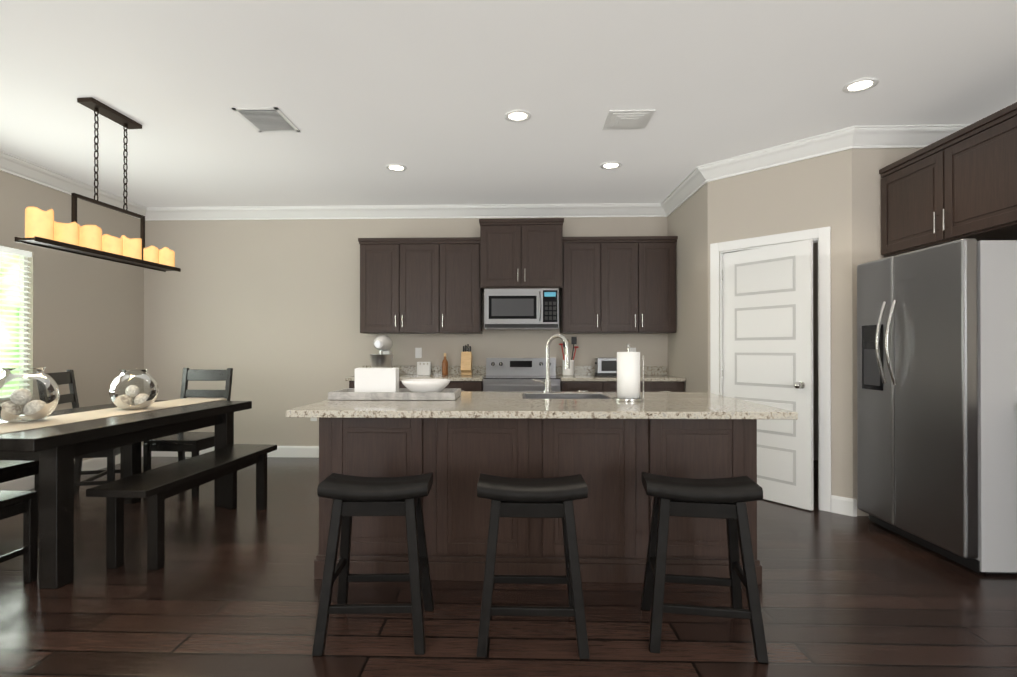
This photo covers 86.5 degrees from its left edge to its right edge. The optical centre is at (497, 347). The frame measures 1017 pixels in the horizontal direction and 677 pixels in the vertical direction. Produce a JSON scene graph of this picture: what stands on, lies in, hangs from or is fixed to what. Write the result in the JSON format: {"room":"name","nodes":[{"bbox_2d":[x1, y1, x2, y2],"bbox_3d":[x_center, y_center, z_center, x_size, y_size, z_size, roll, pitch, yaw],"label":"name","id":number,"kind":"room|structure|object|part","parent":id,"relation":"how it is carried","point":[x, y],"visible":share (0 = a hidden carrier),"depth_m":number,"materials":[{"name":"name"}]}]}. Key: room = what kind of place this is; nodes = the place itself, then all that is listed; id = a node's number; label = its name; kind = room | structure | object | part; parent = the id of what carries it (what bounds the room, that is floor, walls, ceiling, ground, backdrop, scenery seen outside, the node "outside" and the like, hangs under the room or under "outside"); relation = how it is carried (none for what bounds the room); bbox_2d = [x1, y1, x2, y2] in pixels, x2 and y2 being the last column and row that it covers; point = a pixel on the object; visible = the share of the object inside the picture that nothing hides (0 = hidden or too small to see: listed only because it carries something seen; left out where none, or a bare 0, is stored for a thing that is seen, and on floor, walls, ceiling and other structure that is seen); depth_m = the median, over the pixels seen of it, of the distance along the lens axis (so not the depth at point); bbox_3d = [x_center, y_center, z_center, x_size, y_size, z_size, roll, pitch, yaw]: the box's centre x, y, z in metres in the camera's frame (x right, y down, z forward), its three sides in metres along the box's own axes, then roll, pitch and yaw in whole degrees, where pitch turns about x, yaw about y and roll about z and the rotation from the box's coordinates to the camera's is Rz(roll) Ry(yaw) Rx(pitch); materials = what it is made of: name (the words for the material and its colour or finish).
{"room":"kitchen","nodes":[
{"label":"kitchen","id":0,"kind":"room"},
{"bbox_2d":[0,171,143,460],"bbox_3d":[-4.178,-0.183,1.321,0.120,2.770,9.500,0,0,2],"label":"wall","id":1,"kind":"structure","parent":0,"point":[86,321],"depth_m":5.17,"materials":[{"name":"paint"}]},
{"bbox_2d":[0,246,31,399],"bbox_3d":[-4.099,-0.201,3.895,0.113,1.261,1.546,0,0,2],"label":"window blinds","id":2,"kind":"object","parent":1,"relation":"attached to","point":[14,308],"visible":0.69,"depth_m":4.56,"materials":[{"name":"white plastic"}]},
{"bbox_2d":[0,445,142,490],"bbox_3d":[-4.109,1.139,1.313,0.014,0.125,9.498,0,0,2],"label":"baseboard","id":3,"kind":"structure","parent":1,"relation":"attached to","point":[24,484],"depth_m":4.65,"materials":[{"name":"white"}]},
{"bbox_2d":[0,124,970,220],"bbox_3d":[-0.394,-1.505,1.213,7.450,0.123,9.500,0,0,2],"label":"crown molding","id":4,"kind":"structure","parent":1,"relation":"attached to","point":[696,179],"depth_m":5.45,"materials":[{"name":"white wood"}]},
{"bbox_2d":[144,217,817,459],"bbox_3d":[-0.251,-0.166,6.016,7.690,2.770,0.120,0,0,2],"label":"wall","id":5,"kind":"structure","parent":0,"point":[268,311],"depth_m":6.02,"materials":[{"name":"paint"}]},
{"bbox_2d":[151,446,318,457],"bbox_3d":[-2.736,1.157,6.016,2.418,0.125,0.014,0,0,2],"label":"baseboard","id":6,"kind":"structure","parent":5,"relation":"attached to","point":[282,451],"depth_m":6.00,"materials":[{"name":"white"}]},
{"bbox_2d":[358,237,449,333],"bbox_3d":[-0.989,-0.646,5.800,0.905,0.990,0.356,0,0,2],"label":"upper cabinet","id":7,"kind":"object","parent":5,"relation":"attached to","point":[419,285],"depth_m":5.62,"materials":[{"name":"brown wood"}]},
{"bbox_2d":[415,348,421,357],"bbox_3d":[-0.877,0.059,5.968,0.070,0.114,0.008,0,0,2],"label":"electrical outlet plate","id":8,"kind":"object","parent":5,"relation":"attached to","point":[418,352],"depth_m":5.97,"materials":[{"name":"white plastic"}]},
{"bbox_2d":[446,237,481,333],"bbox_3d":[-0.421,-0.646,5.783,0.488,0.990,0.356,0,0,2],"label":"upper cabinet","id":9,"kind":"object","parent":5,"relation":"attached to","point":[463,290],"depth_m":5.61,"materials":[{"name":"brown wood"}]},
{"bbox_2d":[479,218,563,291],"bbox_3d":[0.245,-0.961,5.702,0.864,0.702,0.479,0,0,2],"label":"upper cabinet","id":10,"kind":"object","parent":5,"relation":"attached to","point":[521,253],"visible":1,"depth_m":5.50,"materials":[{"name":"brown wood"}]},
{"bbox_2d":[484,288,558,329],"bbox_3d":[0.245,-0.400,5.706,0.760,0.407,0.467,0,0,2],"label":"microwave","id":11,"kind":"object","parent":10,"relation":"attached to","point":[521,309],"visible":1,"depth_m":5.52,"materials":[{"name":"silver metal"}]},
{"bbox_2d":[560,236,677,333],"bbox_3d":[1.255,-0.647,5.716,1.191,0.990,0.389,0,0,2],"label":"upper cabinet","id":12,"kind":"object","parent":5,"relation":"attached to","point":[619,284],"visible":1,"depth_m":5.56,"materials":[{"name":"brown wood"}]},
{"bbox_2d":[0,457,1016,676],"bbox_3d":[-0.392,1.252,1.262,7.690,0.100,9.620,0,0,2],"label":"floor","id":13,"kind":"structure","parent":0,"point":[224,592],"depth_m":2.45,"materials":[{"name":"brown wood"}]},
{"bbox_2d":[0,490,37,582],"bbox_3d":[-2.646,0.691,2.576,0.460,1.030,0.516,0,0,5],"label":"head chair","id":14,"kind":"object","parent":13,"relation":"on","point":[15,503],"visible":1,"depth_m":2.77,"materials":[{"name":"black wood"}]},
{"bbox_2d":[0,460,38,528],"bbox_3d":[-3.333,0.695,3.445,0.516,1.030,0.460,0,0,5],"label":"chair","id":15,"kind":"object","parent":13,"relation":"on","point":[10,470],"visible":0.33,"depth_m":3.50,"materials":[{"name":"black wood"}]},
{"bbox_2d":[35,370,119,493],"bbox_3d":[-3.270,0.698,4.331,0.516,1.030,0.460,0,0,-13],"label":"chair","id":16,"kind":"object","parent":13,"relation":"on","point":[61,378],"visible":0.21,"depth_m":4.29,"materials":[{"name":"black wood"}]},
{"bbox_2d":[0,400,251,588],"bbox_3d":[-2.562,0.820,3.495,0.970,0.780,1.870,0,0,5],"label":"dining table","id":17,"kind":"object","parent":13,"relation":"on","point":[54,451],"visible":0.69,"depth_m":2.79,"materials":[{"name":"black wood"}]},
{"bbox_2d":[0,398,226,433],"bbox_3d":[-2.562,0.508,3.496,0.380,0.164,2.120,0,0,5],"label":"table runner","id":18,"kind":"object","parent":17,"relation":"on","point":[7,427],"visible":0.61,"depth_m":3.38,"materials":[{"name":"fabric"}]},
{"bbox_2d":[0,367,59,421],"bbox_3d":[-2.728,0.270,3.110,0.323,0.308,0.323,0,0,5],"label":"vase","id":19,"kind":"object","parent":18,"relation":"on","point":[33,410],"visible":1,"depth_m":3.08,"materials":[{"name":"clear glass"}]},
{"bbox_2d":[109,369,158,409],"bbox_3d":[-2.519,0.289,3.744,0.283,0.273,0.283,0,0,5],"label":"vase","id":20,"kind":"object","parent":18,"relation":"on","point":[141,401],"visible":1,"depth_m":3.70,"materials":[{"name":"clear glass"}]},
{"bbox_2d":[86,444,276,569],"bbox_3d":[-1.942,0.980,3.518,0.340,0.460,1.380,0,0,5],"label":"bench","id":21,"kind":"object","parent":13,"relation":"on","point":[156,487],"visible":1,"depth_m":3.06,"materials":[{"name":"black wood"}]},
{"bbox_2d":[143,368,232,496],"bbox_3d":[-2.647,0.699,4.651,0.460,1.030,0.516,0,0,5],"label":"head chair","id":22,"kind":"object","parent":13,"relation":"on","point":[194,443],"visible":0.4,"depth_m":4.63,"materials":[{"name":"black wood"}]},
{"bbox_2d":[314,418,429,578],"bbox_3d":[-0.636,0.771,3.232,0.586,0.876,0.860,0,0,2],"label":"base cabinet","id":23,"kind":"object","parent":13,"relation":"on","point":[361,447],"depth_m":2.81,"materials":[{"name":"brown wood"}]},
{"bbox_2d":[286,391,797,419],"bbox_3d":[0.205,0.314,3.087,2.365,0.034,1.175,0,0,2],"label":"countertop","id":24,"kind":"structure","parent":23,"relation":"on","point":[652,405],"depth_m":2.62,"materials":[{"name":"stone"}]},
{"bbox_2d":[328,388,460,399],"bbox_3d":[-0.595,0.275,3.203,0.720,0.042,0.330,0,0,2],"label":"tray","id":25,"kind":"object","parent":24,"relation":"on","point":[405,394],"visible":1,"depth_m":3.04,"materials":[{"name":"white wood"}]},
{"bbox_2d":[355,368,398,391],"bbox_3d":[-0.726,0.202,3.247,0.245,0.158,0.100,0,0,2],"label":"box","id":26,"kind":"object","parent":25,"relation":"on","point":[376,379],"visible":0.88,"depth_m":3.20,"materials":[{"name":"white"}]},
{"bbox_2d":[401,379,450,391],"bbox_3d":[-0.425,0.236,3.193,0.294,0.088,0.294,0,0,2],"label":"bowl","id":27,"kind":"object","parent":25,"relation":"on","point":[425,385],"visible":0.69,"depth_m":3.10,"materials":[{"name":"white ceramic"}]},
{"bbox_2d":[533,334,569,392],"bbox_3d":[0.349,0.104,3.553,0.239,0.388,0.139,0,0,2],"label":"faucet","id":28,"kind":"object","parent":24,"relation":"on","point":[547,382],"visible":1,"depth_m":3.57,"materials":[{"name":"silver metal"}]},
{"bbox_2d":[523,393,610,398],"bbox_3d":[0.415,0.374,3.333,0.514,0.149,0.394,0,0,2],"label":"sink basin","id":29,"kind":"object","parent":24,"relation":"in","point":[559,396],"visible":0.23,"depth_m":3.52,"materials":[{"name":"silver metal"}]},
{"bbox_2d":[613,344,643,400],"bbox_3d":[0.736,0.137,3.044,0.170,0.316,0.170,0,0,2],"label":"paper towel","id":30,"kind":"object","parent":24,"relation":"on","point":[628,375],"visible":1,"depth_m":2.99,"materials":[{"name":"white paper"}]},
{"bbox_2d":[312,472,433,655],"bbox_3d":[-0.511,0.882,2.308,0.445,0.647,0.389,0,0,-1],"label":"stool","id":31,"kind":"object","parent":13,"relation":"on","point":[350,496],"visible":1,"depth_m":2.20,"materials":[{"name":"black wood"}]},
{"bbox_2d":[349,381,405,387],"bbox_3d":[-1.002,0.776,5.660,0.949,0.884,0.626,0,0,2],"label":"base cabinet","id":32,"kind":"object","parent":13,"relation":"on","point":[351,383],"depth_m":5.36,"materials":[{"name":"brown wood"}]},
{"bbox_2d":[345,365,485,380],"bbox_3d":[-0.824,0.265,5.652,1.365,0.134,0.635,0,0,2],"label":"countertop","id":33,"kind":"structure","parent":32,"relation":"on","point":[454,373],"depth_m":5.93,"materials":[{"name":"stone"}]},
{"bbox_2d":[369,335,392,367],"bbox_3d":[-1.207,0.084,5.654,0.248,0.424,0.397,0,0,2],"label":"stand mixer","id":34,"kind":"object","parent":33,"relation":"on","point":[383,344],"visible":0.62,"depth_m":5.52,"materials":[{"name":"white metal"}]},
{"bbox_2d":[417,362,430,374],"bbox_3d":[-0.801,0.226,5.849,0.140,0.142,0.080,0,0,2],"label":"rack","id":35,"kind":"object","parent":33,"relation":"on","point":[422,369],"visible":1,"depth_m":5.82,"materials":[{"name":"white"}]},
{"bbox_2d":[442,353,447,374],"bbox_3d":[-0.567,0.179,5.802,0.064,0.236,0.064,0,0,2],"label":"bottle","id":36,"kind":"object","parent":33,"relation":"on","point":[444,366],"visible":1,"depth_m":5.78,"materials":[{"name":"brown glass"}]},
{"bbox_2d":[461,344,471,374],"bbox_3d":[-0.333,0.129,5.755,0.110,0.335,0.207,0,0,2],"label":"knife block","id":37,"kind":"object","parent":33,"relation":"on","point":[466,361],"visible":1,"depth_m":5.71,"materials":[{"name":"brown wood"}]},
{"bbox_2d":[445,381,482,390],"bbox_3d":[-0.401,0.776,5.642,0.509,0.884,0.626,0,0,2],"label":"base cabinet","id":38,"kind":"object","parent":13,"relation":"on","point":[470,385],"depth_m":5.33,"materials":[{"name":"brown wood"}]},
{"bbox_2d":[430,418,537,580],"bbox_3d":[-0.068,0.771,3.215,0.549,0.876,0.860,0,0,2],"label":"base cabinet","id":39,"kind":"object","parent":13,"relation":"on","point":[461,449],"depth_m":2.79,"materials":[{"name":"brown wood"}]},
{"bbox_2d":[483,358,559,391],"bbox_3d":[0.241,0.665,5.565,0.756,1.105,0.721,0,0,2],"label":"range","id":40,"kind":"object","parent":13,"relation":"on","point":[511,374],"visible":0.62,"depth_m":5.85,"materials":[{"name":"silver metal"}]},
{"bbox_2d":[476,473,589,658],"bbox_3d":[0.141,0.882,2.288,0.445,0.647,0.389,0,0,2],"label":"stool","id":41,"kind":"object","parent":13,"relation":"on","point":[509,497],"visible":1,"depth_m":2.18,"materials":[{"name":"black wood"}]},
{"bbox_2d":[538,419,645,582],"bbox_3d":[0.480,0.771,3.199,0.549,0.876,0.860,0,0,2],"label":"base cabinet","id":42,"kind":"object","parent":13,"relation":"on","point":[610,461],"depth_m":2.77,"materials":[{"name":"brown wood"}]},
{"bbox_2d":[560,381,683,391],"bbox_3d":[1.233,0.775,5.576,1.202,0.885,0.659,0,0,2],"label":"base cabinet","id":43,"kind":"object","parent":13,"relation":"on","point":[611,386],"visible":0.12,"depth_m":5.29,"materials":[{"name":"brown wood"}]},
{"bbox_2d":[556,366,685,380],"bbox_3d":[1.232,0.265,5.590,1.209,0.134,0.635,0,0,2],"label":"countertop","id":44,"kind":"structure","parent":43,"relation":"on","point":[651,373],"depth_m":5.76,"materials":[{"name":"stone"}]},
{"bbox_2d":[559,337,578,375],"bbox_3d":[0.757,0.091,5.749,0.220,0.410,0.144,0,0,2],"label":"utensil crock","id":45,"kind":"object","parent":44,"relation":"on","point":[568,372],"visible":0.85,"depth_m":5.71,"materials":[{"name":"white ceramic"}]},
{"bbox_2d":[595,358,616,375],"bbox_3d":[1.182,0.203,5.739,0.300,0.187,0.180,0,0,2],"label":"toaster","id":46,"kind":"object","parent":44,"relation":"on","point":[605,366],"visible":0.62,"depth_m":5.65,"materials":[{"name":"silver metal"}]},
{"bbox_2d":[646,419,761,584],"bbox_3d":[1.048,0.771,3.182,0.586,0.876,0.860,0,0,2],"label":"base cabinet","id":47,"kind":"object","parent":13,"relation":"on","point":[679,448],"depth_m":2.76,"materials":[{"name":"brown wood"}]},
{"bbox_2d":[641,472,768,662],"bbox_3d":[0.849,0.882,2.287,0.445,0.647,0.389,0,0,10],"label":"stool","id":48,"kind":"object","parent":13,"relation":"on","point":[727,499],"visible":1,"depth_m":2.19,"materials":[{"name":"black wood"}]},
{"bbox_2d":[857,238,1016,573],"bbox_3d":[2.924,0.314,3.303,0.878,1.790,0.910,0,0,2],"label":"fridge","id":49,"kind":"object","parent":13,"relation":"on","point":[997,383],"depth_m":2.98,"materials":[{"name":"silver metal"}]},
{"bbox_3d":[2.525,0.272,3.315,0.079,1.705,0.904,0,0,2],"label":"fridge door","id":50,"kind":"part","parent":49,"relation":"part of","materials":[{"name":"silver metal"}]},
{"bbox_2d":[0,0,1016,206],"bbox_3d":[-0.392,-1.619,1.273,7.690,0.100,9.620,0,0,2],"label":"ceiling","id":51,"kind":"structure","parent":0,"point":[360,95],"depth_m":3.24,"materials":[{"name":"paint"}]},
{"bbox_2d":[15,97,180,271],"bbox_3d":[-2.559,-1.071,3.577,0.130,0.973,1.180,0,0,5],"label":"chandelier","id":52,"kind":"object","parent":51,"relation":"hanging from","point":[44,229],"visible":1,"depth_m":3.45,"materials":[{"name":"yellow wax"}]},
{"bbox_2d":[232,107,299,131],"bbox_3d":[-1.575,-1.551,3.700,0.300,0.012,0.380,0,0,2],"label":"ceiling vent","id":53,"kind":"object","parent":51,"relation":"in","point":[271,119],"visible":1,"depth_m":3.68,"materials":[{"name":"white metal"}]},
{"bbox_2d":[386,164,406,170],"bbox_3d":[-0.877,-1.550,4.659,0.179,0.008,0.179,0,0,-7],"label":"recessed light","id":54,"kind":"object","parent":51,"relation":"in","point":[392,167],"depth_m":4.66,"materials":[{"name":"white"}]},
{"bbox_2d":[504,110,530,121],"bbox_3d":[0.133,-1.554,3.628,0.179,0.008,0.179,0,0,-7],"label":"recessed light","id":55,"kind":"object","parent":51,"relation":"in","point":[514,115],"depth_m":3.63,"materials":[{"name":"white"}]},
{"bbox_2d":[600,162,621,168],"bbox_3d":[0.963,-1.550,4.604,0.179,0.008,0.179,0,0,-7],"label":"recessed light","id":56,"kind":"object","parent":51,"relation":"in","point":[608,165],"depth_m":4.61,"materials":[{"name":"white"}]},
{"bbox_2d":[602,109,654,129],"bbox_3d":[0.885,-1.546,3.686,0.300,0.022,0.300,0,0,2],"label":"ceiling vent","id":57,"kind":"object","parent":51,"relation":"in","point":[626,119],"visible":1,"depth_m":3.65,"materials":[{"name":"white metal"}]},
{"bbox_2d":[842,77,878,92],"bbox_3d":[2.152,-1.555,3.208,0.179,0.008,0.179,0,0,-22],"label":"recessed light","id":58,"kind":"object","parent":51,"relation":"in","point":[859,85],"depth_m":3.21,"materials":[{"name":"white"}]},
{"bbox_2d":[668,182,707,391],"bbox_3d":[1.883,-0.168,5.282,0.100,2.770,1.220,0,0,2],"label":"wall","id":59,"kind":"structure","parent":0,"point":[688,339],"depth_m":5.10,"materials":[{"name":"paint"}]},
{"bbox_2d":[708,149,852,498],"bbox_3d":[2.220,-0.172,4.317,0.100,2.770,1.075,0,0,-43],"label":"wall","id":60,"kind":"structure","parent":0,"point":[810,193],"depth_m":4.04,"materials":[{"name":"paint"}]},
{"bbox_2d":[722,239,813,510],"bbox_3d":[2.091,0.203,4.288,0.120,2.004,0.740,0,0,-32],"label":"pantry door","id":61,"kind":"structure","parent":60,"relation":"in","point":[767,325],"depth_m":4.21,"materials":[{"name":"white wood"}]},
{"bbox_2d":[710,226,830,511],"bbox_3d":[2.178,0.161,4.347,0.118,2.105,0.910,0,0,-43],"label":"door frame","id":62,"kind":"structure","parent":60,"relation":"attached to","point":[823,236],"depth_m":4.03,"materials":[{"name":"white wood"}]},
{"bbox_2d":[831,495,856,516],"bbox_3d":[2.511,1.149,3.926,0.125,0.125,0.108,0,0,2],"label":"baseboard","id":63,"kind":"structure","parent":60,"relation":"attached to","point":[843,505],"depth_m":3.91,"materials":[{"name":"white"}]},
{"bbox_2d":[852,148,921,515],"bbox_3d":[2.983,-0.173,3.928,0.860,2.770,0.100,0,0,2],"label":"wall","id":64,"kind":"structure","parent":0,"point":[868,164],"depth_m":3.89,"materials":[{"name":"paint"}]},
{"bbox_3d":[3.389,-0.184,1.095,0.120,2.770,9.500,0,0,2],"label":"wall","id":65,"kind":"structure","parent":0,"visible":0},
{"bbox_2d":[879,102,1016,256],"bbox_3d":[3.043,-0.966,3.291,0.699,0.630,1.167,0,0,2],"label":"upper cabinet","id":66,"kind":"object","parent":65,"relation":"attached to","point":[959,184],"visible":0.98,"depth_m":3.22,"materials":[{"name":"brown wood"}]}
]}

